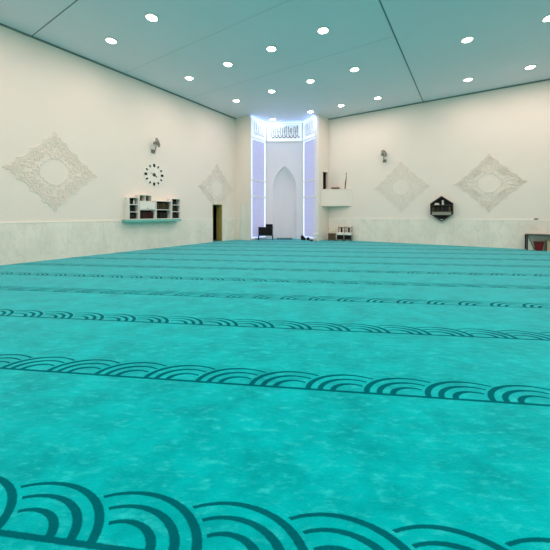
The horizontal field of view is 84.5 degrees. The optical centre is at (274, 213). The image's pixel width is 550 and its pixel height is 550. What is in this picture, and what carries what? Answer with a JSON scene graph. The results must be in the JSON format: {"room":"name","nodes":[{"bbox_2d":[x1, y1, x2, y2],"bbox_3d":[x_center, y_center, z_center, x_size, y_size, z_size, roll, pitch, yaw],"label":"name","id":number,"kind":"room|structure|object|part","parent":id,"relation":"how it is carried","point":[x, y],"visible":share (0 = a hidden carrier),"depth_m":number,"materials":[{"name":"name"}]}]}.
{"room":"mosque","nodes":[
{"label":"mosque","id":0,"kind":"room"},
{"bbox_2d":[0,25,235,222],"bbox_3d":[-7.684,-2.018,9.473,0.203,7.035,19.540,0,0,33],"label":"wall","id":1,"kind":"structure","parent":0,"point":[112,120],"depth_m":11.08,"materials":[{"name":"beige paint"}]},
{"bbox_2d":[3,131,95,211],"bbox_3d":[-7.234,-1.380,9.968,0.017,2.660,2.660,0,0,33],"label":"wall ornament","id":2,"kind":"object","parent":1,"relation":"attached to","point":[67,188],"visible":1,"depth_m":9.89,"materials":[{"name":"stone"}]},
{"bbox_2d":[0,218,235,264],"bbox_3d":[-7.586,0.880,9.410,0.039,1.240,19.540,0,0,33],"label":"wainscoting","id":3,"kind":"structure","parent":1,"relation":"attached to","point":[20,242],"depth_m":10.99,"materials":[{"name":"stone"}]},
{"bbox_2d":[0,23,235,118],"bbox_3d":[-7.587,-5.510,9.410,0.030,0.050,19.540,0,0,33],"label":"trim","id":4,"kind":"structure","parent":1,"relation":"attached to","point":[1,24],"depth_m":11.06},
{"bbox_2d":[122,219,180,221],"bbox_3d":[-5.142,0.280,12.867,0.307,0.100,2.640,0,0,33],"label":"wall shelf","id":5,"kind":"object","parent":1,"relation":"attached to","point":[135,220],"visible":0.9,"depth_m":12.52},
{"bbox_2d":[125,197,138,219],"bbox_3d":[-5.701,-0.210,12.067,0.295,0.880,0.410,0,0,33],"label":"bookcase","id":6,"kind":"object","parent":5,"relation":"on","point":[127,199],"visible":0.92,"depth_m":11.95,"materials":[{"name":"white paint"}]},
{"bbox_2d":[139,201,155,218],"bbox_3d":[-5.363,-0.135,12.569,0.317,0.730,0.740,0,0,33],"label":"bookcase","id":7,"kind":"object","parent":5,"relation":"on","point":[144,206],"visible":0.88,"depth_m":12.60,"materials":[{"name":"white paint"}]},
{"bbox_2d":[135,195,151,201],"bbox_3d":[-5.422,-0.635,12.512,0.270,0.270,0.560,0,0,33],"label":"bookcase","id":8,"kind":"object","parent":7,"relation":"on","point":[148,198],"visible":0.88,"depth_m":12.54,"materials":[{"name":"white wood"}]},
{"bbox_3d":[-5.253,-0.325,12.498,0.020,0.290,0.688,0,0,33],"label":"door","id":9,"kind":"part","parent":7,"relation":"part of","materials":[{"name":"white paint"}]},
{"bbox_2d":[152,201,170,218],"bbox_3d":[-4.945,-0.160,13.233,0.295,0.780,0.770,0,0,33],"label":"bookcase","id":10,"kind":"object","parent":5,"relation":"on","point":[168,212],"visible":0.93,"depth_m":13.42,"materials":[{"name":"white paint"}]},
{"bbox_3d":[-5.062,-0.160,13.309,0.014,0.736,0.726,0,0,33],"label":"panel","id":11,"kind":"part","parent":10,"relation":"part of","materials":[{"name":"white wood"}]},
{"bbox_2d":[168,198,179,218],"bbox_3d":[-4.592,-0.225,13.779,0.295,0.910,0.470,0,0,33],"label":"bookcase","id":12,"kind":"object","parent":5,"relation":"on","point":[170,199],"visible":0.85,"depth_m":13.89,"materials":[{"name":"white paint"}]},
{"bbox_2d":[143,163,163,185],"bbox_3d":[-5.210,-1.680,13.072,0.036,1.000,1.000,0,0,33],"label":"wall clock","id":13,"kind":"object","parent":1,"relation":"attached to","point":[153,173],"visible":1,"depth_m":13.05,"materials":[{"name":"black paint"}]},
{"bbox_2d":[151,138,159,153],"bbox_3d":[-5.048,-2.912,12.928,0.464,0.624,0.315,0,0,33],"label":"wall fan","id":14,"kind":"object","parent":1,"relation":"attached to","point":[156,142],"visible":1,"depth_m":12.89,"materials":[{"name":"grey plastic"}]},
{"bbox_2d":[199,165,232,203],"bbox_3d":[-3.122,-1.615,16.312,0.020,2.190,2.660,0,0,33],"label":"wall ornament","id":15,"kind":"object","parent":1,"relation":"attached to","point":[211,198],"visible":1,"depth_m":16.21,"materials":[{"name":"stone"}]},
{"bbox_2d":[213,204,221,240],"bbox_3d":[-3.130,0.500,16.776,0.522,2.000,1.430,0,0,33],"label":"door","id":16,"kind":"structure","parent":1,"relation":"in","point":[218,207],"depth_m":16.71,"materials":[{"name":"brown wood"}]},
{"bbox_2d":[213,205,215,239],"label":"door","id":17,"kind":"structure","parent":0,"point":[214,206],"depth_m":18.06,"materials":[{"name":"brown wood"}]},
{"bbox_2d":[236,115,249,239],"bbox_3d":[-1.808,-2.018,17.352,1.085,7.035,0.120,0,0,35],"label":"wall","id":18,"kind":"structure","parent":0,"point":[242,123],"depth_m":17.27,"materials":[{"name":"beige paint"}]},
{"bbox_2d":[236,218,239,239],"bbox_3d":[-2.140,0.880,17.494,0.320,1.240,0.032,0,0,35],"label":"trim","id":19,"kind":"structure","parent":18,"relation":"attached to","point":[237,219],"depth_m":17.48,"materials":[{"name":"stone"}]},
{"bbox_2d":[240,204,246,239],"bbox_3d":[-1.799,0.465,17.240,0.510,2.070,0.054,0,0,35],"label":"door","id":20,"kind":"structure","parent":18,"relation":"in","point":[243,207],"depth_m":17.25,"materials":[{"name":"white paint"}]},
{"bbox_2d":[250,115,265,239],"bbox_3d":[-1.019,-2.018,17.625,0.120,7.035,1.476,0,0,36],"label":"wall","id":21,"kind":"structure","parent":0,"point":[250,115],"depth_m":17.60,"materials":[{"name":"paint"}]},
{"bbox_2d":[250,117,265,238],"bbox_3d":[-0.955,-2.001,17.573,0.047,6.882,1.426,0,0,36],"label":"panel","id":22,"kind":"object","parent":21,"relation":"attached to","point":[257,127],"visible":0.98,"depth_m":17.51,"materials":[{"name":"white paint"}]},
{"bbox_2d":[0,238,549,549],"bbox_3d":[1.609,1.560,5.792,21.200,0.120,24.070,0,0,33],"label":"floor","id":23,"kind":"structure","parent":0,"point":[261,394],"depth_m":2.45,"materials":[{"name":"teal carpet"}]},
{"bbox_2d":[258,227,272,239],"bbox_3d":[-0.535,1.133,17.289,0.860,0.735,0.302,0,0,0],"label":"desk","id":24,"kind":"object","parent":23,"relation":"on","point":[262,231],"visible":0.99,"depth_m":17.16,"materials":[{"name":"black paint"}]},
{"bbox_2d":[328,227,335,240],"bbox_3d":[3.190,1.140,16.950,0.430,0.720,0.350,0,0,11],"label":"chair","id":25,"kind":"object","parent":23,"relation":"on","point":[331,236],"visible":1,"depth_m":16.80,"materials":[{"name":"brown wood"}]},
{"bbox_2d":[337,226,344,240],"bbox_3d":[3.666,1.104,16.832,0.364,0.792,0.427,0,0,24],"label":"chair","id":26,"kind":"object","parent":23,"relation":"on","point":[340,235],"visible":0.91,"depth_m":16.71,"materials":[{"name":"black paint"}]},
{"bbox_2d":[344,227,351,240],"bbox_3d":[4.035,1.104,16.672,0.364,0.792,0.427,0,0,24],"label":"chair","id":27,"kind":"object","parent":23,"relation":"on","point":[347,236],"visible":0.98,"depth_m":16.54,"materials":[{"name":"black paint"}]},
{"bbox_2d":[525,234,549,249],"bbox_3d":[11.077,1.170,12.218,1.500,0.660,0.515,0,0,33],"label":"console table","id":28,"kind":"object","parent":23,"relation":"on","point":[525,234],"visible":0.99,"depth_m":12.34,"materials":[{"name":"grey metal"}]},
{"bbox_2d":[528,237,532,249],"bbox_3d":[10.514,1.215,12.479,0.170,0.560,0.040,0,0,33],"label":"cloth","id":29,"kind":"object","parent":28,"relation":"hanging from","point":[529,242],"visible":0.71,"depth_m":12.48,"materials":[{"name":"white fabric"}]},
{"bbox_2d":[533,241,544,250],"bbox_3d":[10.793,1.317,12.405,0.320,0.365,0.330,0,0,33],"label":"tub","id":30,"kind":"object","parent":23,"relation":"on","point":[538,245],"visible":1,"depth_m":12.31,"materials":[{"name":"red plastic"}]},
{"bbox_2d":[546,240,549,250],"bbox_3d":[11.093,1.286,12.187,0.270,0.428,0.310,0,0,33],"label":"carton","id":31,"kind":"object","parent":23,"relation":"on","point":[547,241],"visible":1,"depth_m":12.12,"materials":[{"name":"beige cardboard"}]},
{"bbox_2d":[0,0,549,120],"bbox_3d":[1.861,-5.595,5.628,20.600,0.120,24.070,0,0,33],"label":"ceiling","id":32,"kind":"structure","parent":0,"point":[510,36],"depth_m":9.91,"materials":[{"name":"paint"}]},
{"bbox_2d":[32,0,77,35],"bbox_3d":[-3.597,-5.531,6.860,9.500,0.008,0.025,0,0,33],"label":"trim","id":33,"kind":"structure","parent":32,"relation":"attached to","point":[76,0],"depth_m":8.49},
{"bbox_2d":[104,37,117,43],"bbox_3d":[-5.223,-5.508,9.666,0.380,0.055,0.380,0,0,0],"label":"recessed light","id":34,"kind":"object","parent":32,"relation":"in","point":[110,40],"visible":1,"depth_m":9.61,"materials":[{"name":"white"}]},
{"bbox_2d":[144,13,158,21],"bbox_3d":[-3.469,-5.508,8.529,0.380,0.055,0.380,0,0,0],"label":"recessed light","id":35,"kind":"object","parent":32,"relation":"in","point":[152,17],"visible":1,"depth_m":8.47,"materials":[{"name":"white plastic"}]},
{"bbox_2d":[184,76,193,79],"bbox_3d":[-3.493,-5.508,12.334,0.380,0.055,0.380,0,0,0],"label":"recessed light","id":36,"kind":"object","parent":32,"relation":"in","point":[185,77],"visible":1,"depth_m":12.28,"materials":[{"name":"white"}]},
{"bbox_2d":[126,0,289,72],"bbox_3d":[-1.966,-5.534,9.378,9.500,0.003,0.024,0,0,33],"label":"trim","id":37,"kind":"structure","parent":32,"relation":"attached to","point":[288,0],"depth_m":9.23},
{"bbox_2d":[223,61,232,66],"bbox_3d":[-1.740,-5.508,11.197,0.380,0.055,0.380,0,0,0],"label":"recessed light","id":38,"kind":"object","parent":32,"relation":"in","point":[226,63],"visible":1,"depth_m":11.13,"materials":[{"name":"white plastic"}]},
{"bbox_2d":[266,45,276,51],"bbox_3d":[-0.120,-5.508,10.148,0.380,0.055,0.380,0,0,0],"label":"recessed light","id":39,"kind":"object","parent":32,"relation":"in","point":[270,48],"visible":1,"depth_m":10.09,"materials":[{"name":"white"}]},
{"bbox_2d":[188,36,393,98],"bbox_3d":[-0.252,-5.534,12.021,9.500,0.003,0.029,0,0,33],"label":"trim","id":40,"kind":"structure","parent":32,"relation":"attached to","point":[392,36],"depth_m":11.20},
{"bbox_2d":[306,79,314,82],"bbox_3d":[1.479,-5.508,12.615,0.380,0.055,0.380,0,0,0],"label":"recessed light","id":41,"kind":"object","parent":32,"relation":"in","point":[307,80],"visible":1,"depth_m":12.55,"materials":[{"name":"white"}]},
{"bbox_2d":[317,26,328,33],"bbox_3d":[1.449,-5.508,9.130,0.380,0.055,0.380,0,0,0],"label":"recessed light","id":42,"kind":"object","parent":32,"relation":"in","point":[323,29],"visible":1,"depth_m":9.07,"materials":[{"name":"white"}]},
{"bbox_2d":[350,67,359,71],"bbox_3d":[3.048,-5.508,11.598,0.380,0.055,0.380,0,0,0],"label":"recessed light","id":43,"kind":"object","parent":32,"relation":"in","point":[353,69],"visible":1,"depth_m":11.53,"materials":[{"name":"white plastic"}]},
{"bbox_2d":[379,0,423,101],"bbox_3d":[1.196,-5.530,5.523,0.056,0.010,22.570,0,0,33],"label":"trim","id":44,"kind":"structure","parent":32,"relation":"attached to","point":[379,0],"depth_m":9.84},
{"bbox_2d":[460,36,473,42],"bbox_3d":[6.103,-5.508,9.618,0.380,0.055,0.380,0,0,0],"label":"recessed light","id":45,"kind":"object","parent":32,"relation":"in","point":[467,39],"visible":1,"depth_m":9.57,"materials":[{"name":"white"}]},
{"bbox_2d":[463,77,473,81],"bbox_3d":[7.957,-5.508,12.479,0.380,0.055,0.380,0,0,0],"label":"recessed light","id":46,"kind":"object","parent":32,"relation":"in","point":[469,78],"visible":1,"depth_m":12.40,"materials":[{"name":"white plastic"}]},
{"bbox_2d":[524,64,536,69],"bbox_3d":[9.611,-5.508,11.408,0.380,0.055,0.380,0,0,0],"label":"recessed light","id":47,"kind":"object","parent":32,"relation":"in","point":[532,65],"visible":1,"depth_m":11.36,"materials":[{"name":"white plastic"}]},
{"bbox_2d":[541,14,549,21],"bbox_3d":[7.756,-5.508,8.546,0.380,0.055,0.380,0,0,0],"label":"recessed light","id":48,"kind":"object","parent":32,"relation":"in","point":[546,18],"visible":1,"depth_m":8.55,"materials":[{"name":"white"}]},
{"bbox_2d":[266,121,302,238],"bbox_3d":[0.578,-2.018,18.420,2.252,7.035,0.560,0,0,3],"label":"wall","id":49,"kind":"structure","parent":0,"point":[284,160],"depth_m":18.18,"materials":[{"name":"paint"}]},
{"bbox_2d":[266,122,301,141],"bbox_3d":[0.564,-4.876,18.120,2.152,1.152,0.040,0,0,3],"label":"panel","id":50,"kind":"object","parent":49,"relation":"attached to","point":[283,131],"visible":1,"depth_m":18.12,"materials":[{"name":"white paint"}]},
{"bbox_2d":[303,114,318,240],"bbox_3d":[2.051,-2.018,17.457,0.120,7.035,1.474,0,0,-26],"label":"wall","id":51,"kind":"structure","parent":0,"point":[317,114],"depth_m":16.81,"materials":[{"name":"paint"}]},
{"bbox_2d":[303,116,316,239],"bbox_3d":[1.975,-2.001,17.424,0.045,6.882,1.424,0,0,-26],"label":"panel","id":52,"kind":"object","parent":51,"relation":"attached to","point":[309,135],"visible":0.97,"depth_m":17.43,"materials":[{"name":"white paint"}]},
{"bbox_2d":[315,114,327,240],"bbox_3d":[2.667,-2.018,17.285,0.140,7.035,1.229,0,0,40],"label":"wall","id":53,"kind":"structure","parent":0,"point":[323,122],"depth_m":17.21,"materials":[{"name":"beige paint"}]},
{"bbox_2d":[323,172,325,188],"bbox_3d":[2.606,-1.450,17.724,0.520,2.100,0.660,0,0,40],"label":"door","id":54,"kind":"structure","parent":53,"relation":"in","point":[324,173],"depth_m":17.82,"materials":[{"name":"brown wood"}]},
{"bbox_2d":[328,80,549,232],"bbox_3d":[9.675,-2.018,13.594,15.550,7.035,0.202,0,0,33],"label":"wall","id":55,"kind":"structure","parent":0,"point":[440,142],"depth_m":14.40,"materials":[{"name":"beige paint"}]},
{"bbox_2d":[321,189,351,205],"bbox_3d":[3.472,-0.907,17.323,1.728,0.955,0.648,0,0,5],"label":"balcony","id":56,"kind":"object","parent":55,"relation":"attached to","point":[329,197],"visible":1,"depth_m":17.01,"materials":[{"name":"beige paint"}]},
{"bbox_2d":[381,150,386,162],"bbox_3d":[5.676,-3.012,15.791,0.308,0.625,0.464,0,0,33],"label":"wall fan","id":57,"kind":"object","parent":55,"relation":"attached to","point":[383,152],"visible":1,"depth_m":15.77,"materials":[{"name":"grey plastic"}]},
{"bbox_2d":[376,162,429,211],"bbox_3d":[6.457,-1.380,15.551,2.660,2.660,0.017,0,0,33],"label":"wall ornament","id":58,"kind":"object","parent":55,"relation":"attached to","point":[400,163],"visible":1,"depth_m":15.52,"materials":[{"name":"stone"}]},
{"bbox_2d":[328,218,549,249],"bbox_3d":[9.633,0.880,13.483,15.500,1.240,0.039,0,0,33],"label":"wainscoting","id":59,"kind":"structure","parent":55,"relation":"attached to","point":[454,232],"depth_m":14.38,"materials":[{"name":"stone"}]},
{"bbox_2d":[328,79,549,119],"bbox_3d":[9.613,-5.510,13.498,15.550,0.050,0.044,0,0,33],"label":"trim","id":60,"kind":"structure","parent":55,"relation":"attached to","point":[545,79],"depth_m":14.35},
{"bbox_2d":[430,196,452,221],"bbox_3d":[7.946,-0.235,14.447,0.960,1.220,0.241,0,0,33],"label":"shelf","id":61,"kind":"object","parent":55,"relation":"attached to","point":[440,214],"visible":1,"depth_m":14.45,"materials":[{"name":"brown wood"}]},
{"bbox_3d":[7.886,-0.005,14.355,0.800,0.140,0.020,0,0,33],"label":"rail","id":62,"kind":"part","parent":61,"relation":"part of","materials":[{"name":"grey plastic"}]},
{"bbox_2d":[454,154,525,210],"bbox_3d":[9.562,-1.380,13.539,2.660,2.660,0.017,0,0,33],"label":"wall ornament","id":63,"kind":"object","parent":55,"relation":"attached to","point":[460,184],"visible":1,"depth_m":13.51,"materials":[{"name":"stone"}]}
]}

